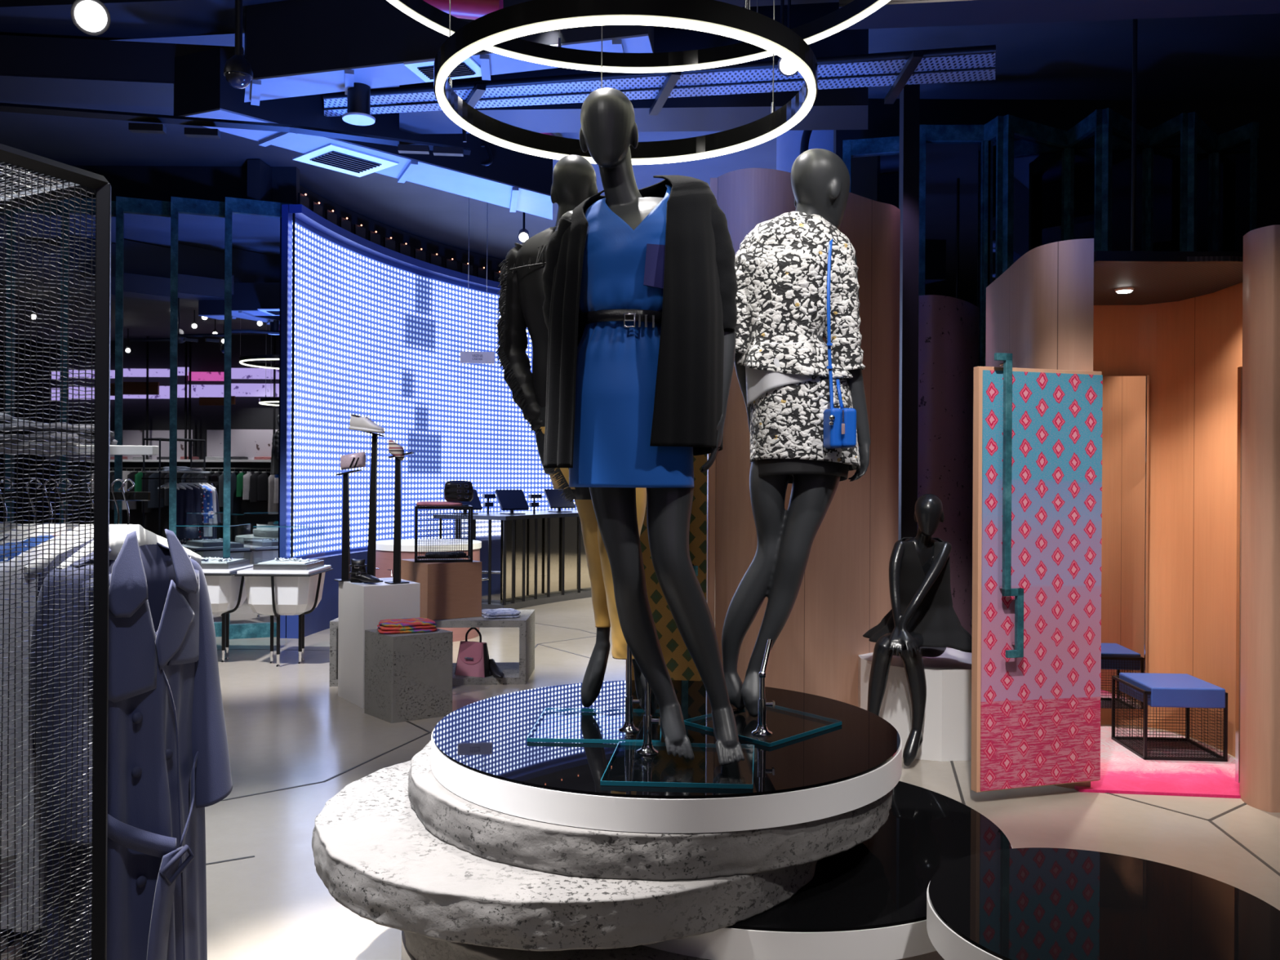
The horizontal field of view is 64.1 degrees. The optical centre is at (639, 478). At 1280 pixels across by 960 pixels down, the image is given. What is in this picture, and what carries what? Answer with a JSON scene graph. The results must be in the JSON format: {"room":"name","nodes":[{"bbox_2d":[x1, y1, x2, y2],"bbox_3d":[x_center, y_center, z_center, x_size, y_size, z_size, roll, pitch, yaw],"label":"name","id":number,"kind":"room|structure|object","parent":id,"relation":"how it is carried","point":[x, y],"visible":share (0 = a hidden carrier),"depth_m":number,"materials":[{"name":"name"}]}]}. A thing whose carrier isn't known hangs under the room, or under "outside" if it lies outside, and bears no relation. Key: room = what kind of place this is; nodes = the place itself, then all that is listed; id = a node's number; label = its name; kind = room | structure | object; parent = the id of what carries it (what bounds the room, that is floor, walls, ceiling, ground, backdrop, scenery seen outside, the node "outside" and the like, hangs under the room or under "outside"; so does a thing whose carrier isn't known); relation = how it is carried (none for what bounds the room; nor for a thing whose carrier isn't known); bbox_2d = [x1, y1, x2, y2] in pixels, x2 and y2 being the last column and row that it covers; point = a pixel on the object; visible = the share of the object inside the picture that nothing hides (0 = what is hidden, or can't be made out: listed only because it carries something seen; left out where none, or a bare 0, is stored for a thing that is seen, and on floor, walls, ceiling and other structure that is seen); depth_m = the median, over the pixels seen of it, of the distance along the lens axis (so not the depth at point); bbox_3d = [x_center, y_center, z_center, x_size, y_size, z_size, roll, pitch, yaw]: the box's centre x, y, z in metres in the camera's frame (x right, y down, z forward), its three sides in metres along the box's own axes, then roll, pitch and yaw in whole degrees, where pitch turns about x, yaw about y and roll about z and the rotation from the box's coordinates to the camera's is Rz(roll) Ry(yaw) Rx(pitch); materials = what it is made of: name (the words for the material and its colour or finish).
{"room":"clothing store","nodes":[
{"label":"clothing store","id":0,"kind":"room"},
{"bbox_2d":[0,164,299,204],"bbox_3d":[-4.808,-0.754,9.780,3.041,4.450,0.100,0,0,0],"label":"wall","id":1,"kind":"structure","parent":0,"point":[160,183],"depth_m":9.73,"materials":[{"name":"grey paint"}]},
{"bbox_2d":[247,159,506,280],"bbox_3d":[-2.245,-2.753,12.620,0.905,0.400,6.834,0,0,30],"label":"wall","id":2,"kind":"structure","parent":0,"point":[259,173],"depth_m":11.75,"materials":[{"name":"grey paint"}]},
{"bbox_2d":[280,204,500,638],"bbox_3d":[-2.010,-0.522,12.478,0.817,4.020,6.542,0,0,30],"label":"wall","id":3,"kind":"structure","parent":0,"point":[286,292],"depth_m":9.46,"materials":[{"name":"blue paint"}]},
{"bbox_2d":[286,192,577,638],"bbox_3d":[-1.925,-0.604,12.429,0.873,4.184,6.480,0,0,30],"label":"led screen","id":4,"kind":"object","parent":3,"relation":"attached to","point":[384,343],"visible":0.58,"depth_m":11.41,"materials":[{"name":"blue"}]},
{"bbox_2d":[0,13,1279,260],"bbox_3d":[-0.982,-2.956,5.250,14.400,0.001,22.500,0,0,0],"label":"ceiling","id":5,"kind":"structure","parent":0,"point":[1217,57],"depth_m":7.83,"materials":[{"name":"blue paint"}]},
{"bbox_2d":[70,0,111,35],"bbox_3d":[-2.350,-2.421,4.359,0.150,1.086,0.204,0,0,-35],"label":"spot lamp","id":6,"kind":"object","parent":5,"relation":"hanging from","point":[91,17],"visible":1,"depth_m":4.30,"materials":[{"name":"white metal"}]},
{"bbox_2d":[223,0,253,88],"bbox_3d":[-1.805,-2.360,4.600,0.124,1.203,0.124,0,0,0],"label":"dome camera","id":7,"kind":"object","parent":5,"relation":"hanging from","point":[237,71],"visible":1,"depth_m":4.58,"materials":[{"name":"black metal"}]},
{"bbox_2d":[0,0,839,39],"bbox_3d":[-1.103,-2.722,5.380,6.864,0.430,0.476,0,0,7],"label":"ceiling beam","id":8,"kind":"structure","parent":5,"relation":"attached to","point":[130,19],"depth_m":5.57,"materials":[{"name":"paint"}]},
{"bbox_2d":[0,35,244,106],"bbox_3d":[-3.169,-2.384,6.000,1.728,0.230,0.411,0,0,-5],"label":"air duct","id":9,"kind":"object","parent":8,"relation":"hanging from","point":[45,69],"visible":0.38,"depth_m":5.84,"materials":[{"name":"metal"}]},
{"bbox_2d":[244,0,653,106],"bbox_3d":[-1.095,-2.320,5.280,2.421,0.473,0.290,0,0,16],"label":"air duct","id":10,"kind":"object","parent":8,"relation":"attached to","point":[293,48],"visible":0.68,"depth_m":5.28,"materials":[{"name":"metal"}]},
{"bbox_2d":[342,82,375,125],"bbox_3d":[-1.514,-2.020,5.500,0.176,0.182,0.176,0,0,0],"label":"spot lamp","id":11,"kind":"object","parent":10,"relation":"attached to","point":[358,96],"visible":0.98,"depth_m":5.45,"materials":[{"name":"black metal"}]},
{"bbox_2d":[403,56,481,82],"bbox_3d":[-0.992,-2.096,5.243,0.410,0.024,0.326,0,0,0],"label":"vent","id":12,"kind":"object","parent":10,"relation":"attached to","point":[417,68],"depth_m":5.21,"materials":[{"name":"white metal"}]},
{"bbox_2d":[386,0,468,36],"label":"ring light","id":13,"kind":"object","parent":5,"relation":"hanging from","point":[434,18],"depth_m":3.96,"materials":[{"name":"white plastic"}]},
{"bbox_2d":[422,0,503,19],"bbox_3d":[-0.843,-2.143,4.600,0.446,0.166,0.120,0,0,0],"label":"pipe","id":14,"kind":"object","parent":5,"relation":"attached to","point":[462,9],"visible":0.44,"depth_m":4.55,"materials":[{"name":"metal"}]},
{"bbox_2d":[433,0,817,164],"bbox_3d":[-0.038,-2.052,3.187,1.178,1.796,1.178,0,0,0],"label":"ring light","id":15,"kind":"object","parent":5,"relation":"hanging from","point":[745,24],"visible":0.95,"depth_m":2.82,"materials":[{"name":"white"}]},
{"bbox_2d":[483,29,775,72],"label":"ring light","id":16,"kind":"object","parent":5,"relation":"hanging from","point":[516,48],"depth_m":4.35,"materials":[{"name":"white plastic"}]},
{"bbox_2d":[399,2,868,133],"bbox_3d":[-0.065,-2.575,6.331,3.007,0.710,0.424,0,0,3],"label":"ceiling beam","id":17,"kind":"structure","parent":5,"relation":"attached to","point":[839,108],"depth_m":6.15,"materials":[{"name":"paint"}]},
{"bbox_2d":[173,47,552,219],"bbox_3d":[-1.579,-2.223,6.881,2.992,0.373,0.561,0,0,-45],"label":"air duct","id":18,"kind":"object","parent":17,"relation":"attached to","point":[514,180],"visible":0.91,"depth_m":6.50,"materials":[{"name":"metal"}]},
{"bbox_2d":[292,143,399,177],"bbox_3d":[-1.904,-2.051,6.615,0.668,0.024,0.673,0,0,0],"label":"vent","id":19,"kind":"object","parent":18,"relation":"attached to","point":[359,160],"depth_m":6.53,"materials":[{"name":"white metal"}]},
{"bbox_2d":[322,44,995,124],"bbox_3d":[-0.013,-2.177,5.760,3.898,0.084,0.648,0,0,11],"label":"cable tray","id":20,"kind":"object","parent":18,"relation":"attached to","point":[897,69],"visible":0.9,"depth_m":5.61,"materials":[{"name":"metal"}]},
{"bbox_2d":[0,102,471,156],"bbox_3d":[-2.109,-2.027,5.468,2.460,0.461,0.148,0,0,-24],"label":"track","id":21,"kind":"object","parent":20,"relation":"hanging from","point":[404,146],"visible":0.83,"depth_m":5.42,"materials":[{"name":"black metal"}]},
{"bbox_2d":[791,0,890,44],"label":"ring light","id":22,"kind":"object","parent":17,"relation":"hanging from","point":[821,28],"depth_m":4.00,"materials":[{"name":"white plastic"}]},
{"bbox_2d":[1130,18,1137,251],"bbox_3d":[2.710,-1.926,5.600,0.028,1.396,0.024,0,0,0],"label":"rod","id":23,"kind":"object","parent":5,"relation":"hanging from","point":[1135,20],"visible":0.86,"depth_m":5.59,"materials":[{"name":"black metal"}]},
{"bbox_2d":[706,177,717,626],"bbox_3d":[0.434,-0.067,6.580,0.067,3.140,2.041,0,0,2],"label":"wall","id":24,"kind":"structure","parent":0,"point":[711,472],"depth_m":5.56,"materials":[{"name":"brown wood"}]},
{"bbox_2d":[626,453,707,680],"bbox_3d":[0.151,0.476,5.460,0.434,1.990,0.111,0,0,-13],"label":"room door","id":25,"kind":"structure","parent":24,"relation":"in","point":[680,664],"depth_m":5.48,"materials":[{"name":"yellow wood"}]},
{"bbox_2d":[204,597,1279,959],"bbox_3d":[-1.009,1.493,5.250,14.400,0.002,22.500,0,0,0],"label":"floor","id":26,"kind":"structure","parent":0,"point":[294,744],"depth_m":4.69,"materials":[{"name":"tile"}]},
{"bbox_2d":[0,210,6,522],"bbox_3d":[-6.076,-0.567,9.493,0.538,4.060,0.062,0,0,-22],"label":"mirror panel","id":27,"kind":"object","parent":26,"relation":"on","point":[2,226],"visible":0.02,"depth_m":9.55,"materials":[{"name":"clear glass"}]},
{"bbox_2d":[4,200,61,524],"bbox_3d":[-5.578,-0.564,9.493,0.538,4.060,0.062,0,0,-22],"label":"mirror panel","id":28,"kind":"object","parent":26,"relation":"on","point":[54,211],"visible":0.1,"depth_m":9.48,"materials":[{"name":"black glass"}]},
{"bbox_2d":[0,143,158,959],"bbox_3d":[-1.663,0.439,2.227,1.190,2.099,0.925,0,0,0],"label":"partition","id":29,"kind":"object","parent":26,"relation":"on","point":[82,182],"visible":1,"depth_m":1.98,"materials":[{"name":"black metal"}]},
{"bbox_2d":[0,479,93,932],"bbox_3d":[-1.264,0.488,2.360,0.178,0.963,0.550,0,0,34],"label":"shirt","id":30,"kind":"object","parent":29,"relation":"hanging from","point":[69,532],"visible":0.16,"depth_m":2.19,"materials":[{"name":"grey fabric"}]},
{"bbox_2d":[0,422,117,444],"bbox_3d":[-1.397,-0.107,2.478,0.222,0.053,0.293,0,0,0],"label":"sweater","id":31,"kind":"object","parent":29,"relation":"on","point":[113,442],"visible":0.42,"depth_m":2.37,"materials":[{"name":"grey fabric"}]},
{"bbox_2d":[22,478,201,959],"bbox_3d":[-1.210,0.565,2.361,0.187,1.130,0.400,0,0,36],"label":"coat","id":32,"kind":"object","parent":29,"relation":"hanging from","point":[157,565],"visible":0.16,"depth_m":2.36,"materials":[{"name":"grey fabric"}]},
{"bbox_2d":[30,479,232,959],"bbox_3d":[-1.159,0.626,2.331,0.307,1.250,0.482,0,0,24],"label":"coat","id":33,"kind":"object","parent":29,"relation":"hanging from","point":[168,756],"visible":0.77,"depth_m":2.26,"materials":[{"name":"blue fabric"}]},
{"bbox_2d":[59,197,115,524],"bbox_3d":[-5.078,-0.560,9.494,0.544,4.060,0.062,0,0,-22],"label":"mirror panel","id":34,"kind":"object","parent":26,"relation":"on","point":[72,202],"visible":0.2,"depth_m":9.47,"materials":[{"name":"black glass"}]},
{"bbox_2d":[114,195,170,538],"bbox_3d":[-4.575,-0.557,9.494,0.544,4.060,0.062,0,0,-22],"label":"mirror panel","id":35,"kind":"object","parent":26,"relation":"on","point":[143,226],"visible":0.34,"depth_m":9.49,"materials":[{"name":"clear glass"}]},
{"bbox_2d":[168,196,225,636],"bbox_3d":[-4.074,-0.554,9.493,0.538,4.060,0.062,0,0,-22],"label":"mirror panel","id":36,"kind":"object","parent":26,"relation":"on","point":[197,226],"visible":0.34,"depth_m":9.49,"materials":[{"name":"clear glass"}]},
{"bbox_2d":[175,523,253,662],"bbox_3d":[-3.472,0.926,8.236,0.592,1.107,0.612,0,0,0],"label":"display table","id":37,"kind":"object","parent":26,"relation":"on","point":[227,592],"visible":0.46,"depth_m":8.06,"materials":[{"name":"white paint"}]},
{"bbox_2d":[204,573,246,613],"bbox_3d":[-3.475,0.914,8.240,0.520,0.330,0.540,0,0,0],"label":"tub","id":38,"kind":"object","parent":37,"relation":"in","point":[227,593],"depth_m":8.04,"materials":[{"name":"white ceramic"}]},
{"bbox_2d":[222,196,292,639],"bbox_3d":[-3.555,-0.551,9.502,0.585,4.060,0.062,0,0,-22],"label":"mirror panel","id":39,"kind":"object","parent":26,"relation":"on","point":[253,228],"visible":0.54,"depth_m":9.49,"materials":[{"name":"clear glass"}]},
{"bbox_2d":[234,524,333,666],"bbox_3d":[-2.842,0.930,8.197,0.592,1.107,0.612,0,0,0],"label":"display table","id":40,"kind":"object","parent":26,"relation":"on","point":[273,588],"visible":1,"depth_m":7.98,"materials":[{"name":"white paint"}]},
{"bbox_2d":[244,572,325,615],"bbox_3d":[-2.846,0.918,8.200,0.520,0.330,0.540,0,0,0],"label":"tub","id":41,"kind":"object","parent":40,"relation":"in","point":[289,593],"depth_m":7.96,"materials":[{"name":"white paint"}]},
{"bbox_2d":[337,577,420,708],"bbox_3d":[-1.771,1.094,6.920,0.392,0.790,0.482,0,0,-35],"label":"plinth","id":42,"kind":"object","parent":26,"relation":"on","point":[362,606],"visible":0.56,"depth_m":6.76,"materials":[{"name":"white paint"}]},
{"bbox_2d":[333,469,361,582],"bbox_3d":[-1.992,0.317,6.982,0.173,0.760,0.137,0,0,-26],"label":"post","id":43,"kind":"object","parent":42,"relation":"on","point":[345,575],"visible":0.86,"depth_m":6.96,"materials":[{"name":"black metal"}]},
{"bbox_2d":[362,431,384,582],"bbox_3d":[-1.819,0.183,6.920,0.172,1.030,0.130,0,0,-25],"label":"post","id":44,"kind":"object","parent":42,"relation":"on","point":[371,548],"visible":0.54,"depth_m":6.90,"materials":[{"name":"black metal"}]},
{"bbox_2d":[384,452,413,584],"bbox_3d":[-1.603,0.260,6.840,0.174,0.878,0.141,0,0,-31],"label":"post","id":45,"kind":"object","parent":42,"relation":"on","point":[397,529],"visible":0.98,"depth_m":6.82,"materials":[{"name":"black metal"}]},
{"bbox_2d":[364,628,453,723],"bbox_3d":[-1.466,1.228,6.465,0.450,0.527,0.359,0,0,-34],"label":"cube","id":46,"kind":"object","parent":26,"relation":"on","point":[408,677],"visible":0.8,"depth_m":6.33,"materials":[{"name":"grey concrete"}]},
{"bbox_2d":[377,617,437,634],"bbox_3d":[-1.475,0.930,6.470,0.366,0.067,0.253,0,0,-21],"label":"sweater","id":47,"kind":"object","parent":46,"relation":"on","point":[404,625],"visible":1,"depth_m":6.39,"materials":[{"name":"multicoloured fabric"}]},
{"bbox_2d":[401,930,415,959],"bbox_3d":[-0.028,1.388,3.020,1.320,0.224,1.320,0,0,0],"label":"platform base","id":48,"kind":"object","parent":26,"relation":"on","point":[406,955],"visible":0.05,"depth_m":2.78,"materials":[{"name":"white paint"}]},
{"bbox_2d":[404,931,710,959],"bbox_3d":[-0.054,1.215,3.019,1.263,0.118,1.262,0,0,14],"label":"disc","id":49,"kind":"object","parent":48,"relation":"on","point":[420,947],"visible":0.07,"depth_m":2.50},
{"bbox_2d":[643,781,1012,959],"bbox_3d":[0.385,1.114,3.145,1.444,0.088,1.444,0,0,0],"label":"platform","id":50,"kind":"object","parent":49,"relation":"on","point":[867,900],"visible":0.29,"depth_m":2.60,"materials":[{"name":"white paint"}]},
{"bbox_2d":[311,760,817,951],"bbox_3d":[-0.202,1.009,3.022,1.448,0.112,1.449,0,0,0],"label":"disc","id":51,"kind":"object","parent":50,"relation":"on","point":[373,854],"visible":0.54,"depth_m":2.42,"materials":[{"name":"grey stone"}]},
{"bbox_2d":[408,740,893,880],"bbox_3d":[0.033,0.900,3.140,1.447,0.109,1.443,0,0,0],"label":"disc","id":52,"kind":"object","parent":51,"relation":"on","point":[487,833],"visible":0.42,"depth_m":2.48,"materials":[{"name":"grey stone"}]},
{"bbox_2d":[431,680,902,833],"bbox_3d":[0.077,0.799,3.132,1.406,0.088,1.406,0,0,0],"label":"platform","id":53,"kind":"object","parent":52,"relation":"on","point":[482,753],"visible":0.88,"depth_m":2.72,"materials":[{"name":"black glass"}]},
{"bbox_2d":[494,154,661,743],"bbox_3d":[-0.194,-0.130,3.133,0.539,1.767,0.464,0,0,0],"label":"mannequin","id":54,"kind":"object","parent":53,"relation":"on","point":[522,295],"visible":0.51,"depth_m":3.16},
{"bbox_2d":[542,87,754,788],"bbox_3d":[0.031,-0.136,2.688,0.588,1.781,0.402,0,0,0],"label":"mannequin","id":55,"kind":"object","parent":53,"relation":"on","point":[640,286],"visible":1,"depth_m":2.63},
{"bbox_2d":[684,148,871,746],"bbox_3d":[0.421,-0.148,3.215,0.400,1.810,0.559,0,0,44],"label":"mannequin","id":56,"kind":"object","parent":53,"relation":"on","point":[780,362],"visible":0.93,"depth_m":3.21},
{"bbox_2d":[823,238,856,448],"bbox_3d":[0.616,-0.445,3.239,0.094,0.706,0.349,0,0,2],"label":"shoulder bag","id":57,"kind":"object","parent":56,"relation":"hanging from","point":[839,424],"visible":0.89,"depth_m":3.09,"materials":[{"name":"blue leather"}]},
{"bbox_2d":[375,538,481,641],"bbox_3d":[-2.029,1.045,9.700,1.030,0.886,1.030,0,0,0],"label":"round table","id":58,"kind":"object","parent":26,"relation":"on","point":[384,548],"visible":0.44,"depth_m":9.35,"materials":[{"name":"white wood"}]},
{"bbox_2d":[328,609,534,686],"bbox_3d":[-1.524,1.258,7.670,1.451,0.465,0.618,0,0,-5],"label":"concrete bench","id":59,"kind":"object","parent":26,"relation":"on","point":[515,673],"visible":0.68,"depth_m":7.42,"materials":[{"name":"grey concrete"}]},
{"bbox_2d":[400,558,481,620],"bbox_3d":[-1.501,0.820,7.680,0.428,0.408,0.513,0,0,-36],"label":"wooden block","id":60,"kind":"object","parent":59,"relation":"on","point":[448,590],"visible":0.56,"depth_m":7.48,"materials":[{"name":"brown wood"}]},
{"bbox_2d":[414,505,473,562],"bbox_3d":[-1.482,0.410,7.700,0.420,0.410,0.400,0,0,-12],"label":"wire cage","id":61,"kind":"object","parent":60,"relation":"on","point":[469,557],"visible":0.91,"depth_m":7.53,"materials":[{"name":"black metal"}]},
{"bbox_2d":[454,627,492,677],"bbox_3d":[-1.225,1.265,7.495,0.278,0.353,0.120,0,0,22],"label":"handbag","id":62,"kind":"object","parent":59,"relation":"on","point":[473,659],"visible":0.98,"depth_m":7.46,"materials":[{"name":"pink leather"}]},
{"bbox_2d":[433,509,591,609],"bbox_3d":[-1.019,0.959,12.938,1.190,1.070,3.966,0,0,39],"label":"counter","id":63,"kind":"object","parent":26,"relation":"on","point":[529,559],"depth_m":12.08,"materials":[{"name":"brown metal"}]},
{"bbox_2d":[433,509,578,519],"bbox_3d":[-0.946,0.447,13.024,1.190,0.045,3.744,0,0,39],"label":"countertop","id":64,"kind":"structure","parent":63,"relation":"on","point":[539,513],"depth_m":11.91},
{"bbox_2d":[494,489,542,514],"bbox_3d":[-1.427,0.276,12.097,0.575,0.291,0.229,0,0,-35],"label":"screen","id":65,"kind":"object","parent":63,"relation":"on","point":[508,500],"visible":1,"depth_m":12.02,"materials":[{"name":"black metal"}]},
{"bbox_2d":[842,136,899,208],"bbox_3d":[1.733,-0.500,7.550,0.480,4.020,0.062,0,0,14],"label":"mirror panel","id":66,"kind":"object","parent":26,"relation":"on","point":[873,164],"visible":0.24,"depth_m":7.55,"materials":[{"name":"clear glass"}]},
{"bbox_2d":[851,152,899,208],"bbox_3d":[1.738,-0.500,7.570,0.480,3.800,0.020,0,0,14],"label":"mirror glass","id":67,"kind":"object","parent":66,"relation":"attached to","point":[874,175],"depth_m":7.56,"materials":[{"name":"grey mirror"}]},
{"bbox_2d":[857,647,971,761],"bbox_3d":[1.647,1.266,5.850,0.793,0.487,0.797,0,0,0],"label":"plinth","id":68,"kind":"object","parent":26,"relation":"on","point":[946,731],"visible":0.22,"depth_m":5.47,"materials":[{"name":"white paint"}]},
{"bbox_2d":[862,493,972,766],"bbox_3d":[1.508,0.786,5.549,0.665,1.398,0.647,0,0,0],"label":"mannequin","id":69,"kind":"object","parent":68,"relation":"on","point":[922,620],"visible":0.97,"depth_m":5.39},
{"bbox_2d":[917,124,988,445],"bbox_3d":[2.205,-0.497,7.264,0.500,4.020,0.062,0,0,1],"label":"mirror panel","id":70,"kind":"object","parent":26,"relation":"on","point":[950,155],"visible":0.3,"depth_m":7.27,"materials":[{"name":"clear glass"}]},
{"bbox_2d":[924,142,981,366],"bbox_3d":[2.205,-0.497,7.285,0.500,3.800,0.020,0,0,1],"label":"mirror glass","id":71,"kind":"object","parent":70,"relation":"attached to","point":[953,169],"depth_m":7.27,"materials":[{"name":"grey"}]},
{"bbox_2d":[979,115,1003,366],"bbox_3d":[2.467,-0.495,7.163,0.062,4.020,0.215,0,0,-12],"label":"mirror panel","id":72,"kind":"object","parent":26,"relation":"on","point":[993,129],"visible":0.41,"depth_m":7.18,"materials":[{"name":"clear glass"}]},
{"bbox_2d":[987,136,995,285],"bbox_3d":[2.487,-0.495,7.167,0.020,3.800,0.215,0,0,-12],"label":"mirror glass","id":73,"kind":"object","parent":72,"relation":"attached to","point":[992,140],"depth_m":7.19,"materials":[{"name":"grey"}]},
{"bbox_2d":[1002,114,1071,273],"bbox_3d":[2.805,-0.493,7.231,0.698,4.020,0.062,0,0,-31],"label":"mirror panel","id":74,"kind":"object","parent":26,"relation":"on","point":[1033,153],"visible":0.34,"depth_m":7.21,"materials":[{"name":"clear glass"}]},
{"bbox_2d":[1013,134,1064,263],"bbox_3d":[2.794,-0.493,7.249,0.698,3.800,0.020,0,0,-31],"label":"mirror glass","id":75,"kind":"object","parent":74,"relation":"attached to","point":[1038,160],"depth_m":7.24,"materials":[{"name":"grey"}]},
{"bbox_2d":[1063,109,1102,251],"bbox_3d":[3.099,-0.491,7.170,0.062,4.020,0.500,0,0,-3],"label":"mirror panel","id":76,"kind":"object","parent":26,"relation":"on","point":[1084,139],"visible":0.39,"depth_m":7.13,"materials":[{"name":"clear glass"}]},
{"bbox_2d":[1070,131,1094,239],"bbox_3d":[3.119,-0.491,7.170,0.020,3.800,0.500,0,0,-3],"label":"mirror glass","id":77,"kind":"object","parent":76,"relation":"attached to","point":[1082,146],"depth_m":7.19,"materials":[{"name":"grey mirror"}]},
{"bbox_2d":[926,847,1279,959],"bbox_3d":[1.062,1.243,2.321,0.792,0.526,0.792,0,0,0],"label":"platform","id":78,"kind":"object","parent":26,"relation":"on","point":[1030,903],"visible":1,"depth_m":2.32,"materials":[{"name":"black glass"}]},
{"bbox_2d":[1074,726,1240,798],"bbox_3d":[2.651,1.509,5.520,1.120,0.014,1.360,0,0,0],"label":"carpet","id":79,"kind":"object","parent":26,"relation":"on","point":[1122,771],"visible":0.38,"depth_m":5.19,"materials":[{"name":"pink carpet"}]},
{"bbox_2d":[1111,672,1227,761],"bbox_3d":[2.922,1.310,5.657,0.430,0.388,0.445,0,0,3],"label":"bench","id":80,"kind":"object","parent":79,"relation":"on","point":[1165,691],"visible":1,"depth_m":5.51,"materials":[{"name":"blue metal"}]},
{"bbox_2d":[1119,672,1225,708],"bbox_3d":[2.932,1.169,5.649,0.385,0.105,0.430,0,0,4],"label":"cushion","id":81,"kind":"object","parent":80,"relation":"on","point":[1169,691],"depth_m":5.45,"materials":[{"name":"blue fabric"}]},
{"bbox_2d":[1186,111,1218,251],"bbox_3d":[3.978,-0.486,7.233,0.062,4.020,0.704,0,0,42],"label":"mirror panel","id":82,"kind":"object","parent":26,"relation":"on","point":[1202,141],"visible":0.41,"depth_m":7.22,"materials":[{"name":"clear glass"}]},
{"bbox_2d":[1195,137,1213,251],"bbox_3d":[3.962,-0.486,7.247,0.020,3.800,0.704,0,0,42],"label":"mirror glass","id":83,"kind":"object","parent":82,"relation":"attached to","point":[1204,146],"depth_m":7.29,"materials":[{"name":"grey"}]},
{"bbox_3d":[3.402,-0.490,7.152,0.728,4.020,0.062,0,0,-41],"label":"mirror panel","id":84,"kind":"object","parent":26,"relation":"on","visible":0},
{"bbox_2d":[1111,131,1145,251],"bbox_3d":[3.388,-0.490,7.168,0.728,3.800,0.020,0,0,-41],"label":"mirror glass","id":85,"kind":"object","parent":84,"relation":"attached to","point":[1121,140],"depth_m":7.16,"materials":[{"name":"grey"}]},
{"bbox_3d":[3.690,-0.488,7.188,0.062,4.020,0.425,0,0,-9],"label":"mirror panel","id":86,"kind":"object","parent":26,"relation":"on","visible":0},
{"bbox_2d":[1150,133,1180,251],"bbox_3d":[3.711,-0.488,7.191,0.020,3.800,0.425,0,0,-9],"label":"mirror glass","id":87,"kind":"object","parent":86,"relation":"attached to","point":[1166,148],"depth_m":7.20,"materials":[{"name":"grey"}]},
{"bbox_2d":[776,129,833,173],"bbox_3d":[1.762,-0.709,8.600,1.240,4.440,1.240,0,0,0],"label":"wall column","id":88,"kind":"structure","parent":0,"point":[788,143],"depth_m":8.28,"materials":[{"name":"blue paint"}]},
{"bbox_2d":[715,168,900,706],"bbox_3d":[1.052,-0.064,5.771,1.331,3.140,0.277,0,0,-31],"label":"wall","id":89,"kind":"structure","parent":0,"point":[844,592],"depth_m":5.77,"materials":[{"name":"brown wood"}]},
{"bbox_2d":[897,84,919,540],"bbox_3d":[1.678,-0.490,6.400,0.100,4.000,0.100,0,0,0],"label":"column","id":90,"kind":"structure","parent":89,"relation":"attached to","point":[909,96],"depth_m":6.35,"materials":[{"name":"black metal"}]},
{"bbox_2d":[917,294,978,648],"bbox_3d":[2.132,0.153,6.948,0.708,2.720,0.143,0,0,-42],"label":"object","id":91,"kind":"object","parent":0,"point":[948,326],"visible":0.66,"depth_m":6.80,"materials":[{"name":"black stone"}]},
{"bbox_2d":[985,238,1093,788],"bbox_3d":[2.098,0.173,5.605,0.218,2.680,1.290,0,0,0],"label":"wood column","id":92,"kind":"structure","parent":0,"point":[1040,310],"depth_m":5.08,"materials":[{"name":"brown wood"}]},
{"bbox_2d":[970,352,1102,792],"bbox_3d":[1.897,0.440,4.820,0.688,2.032,0.111,0,0,-17],"label":"room door","id":93,"kind":"structure","parent":92,"relation":"attached to","point":[1037,513],"depth_m":4.81,"materials":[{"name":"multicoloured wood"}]},
{"bbox_2d":[833,98,1279,227],"bbox_3d":[3.854,-0.702,7.950,4.700,4.450,0.100,0,0,0],"label":"wall","id":94,"kind":"structure","parent":0,"point":[1221,117],"depth_m":7.90,"materials":[{"name":"grey paint"}]},
{"bbox_2d":[839,0,1279,30],"bbox_3d":[1.887,-2.189,4.308,2.079,0.400,0.267,0,0,6],"label":"air duct","id":95,"kind":"object","parent":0,"point":[895,13],"visible":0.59,"depth_m":4.34,"materials":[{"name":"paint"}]},
{"bbox_2d":[1093,282,1242,756],"bbox_3d":[2.701,0.201,5.615,1.179,2.630,1.430,0,0,0],"label":"wall","id":96,"kind":"structure","parent":0,"point":[1190,350],"depth_m":6.03,"materials":[{"name":"brown wood"}]},
{"bbox_2d":[1100,374,1149,709],"bbox_3d":[2.746,0.387,6.219,0.661,2.030,0.026,0,0,4],"label":"wall mirror","id":97,"kind":"object","parent":96,"relation":"attached to","point":[1125,415],"visible":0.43,"depth_m":6.20,"materials":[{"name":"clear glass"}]},
{"bbox_2d":[1093,250,1243,305],"bbox_3d":[2.712,-1.084,5.615,1.090,0.050,1.290,0,0,0],"label":"ceiling","id":98,"kind":"structure","parent":96,"relation":"attached to","point":[1154,277],"depth_m":5.32,"materials":[{"name":"black wood"}]},
{"bbox_2d":[1235,366,1242,782],"bbox_3d":[2.891,0.462,4.920,0.020,2.000,0.030,0,0,0],"label":"chrome post","id":99,"kind":"object","parent":96,"relation":"attached to","point":[1239,369],"visible":0.71,"depth_m":4.92,"materials":[{"name":"metal"}]},
{"bbox_2d":[1240,224,1279,812],"bbox_3d":[3.158,0.184,4.750,0.648,2.670,0.220,0,0,0],"label":"wood column","id":100,"kind":"structure","parent":96,"relation":"attached to","point":[1260,677],"depth_m":4.68,"materials":[{"name":"brown wood"}]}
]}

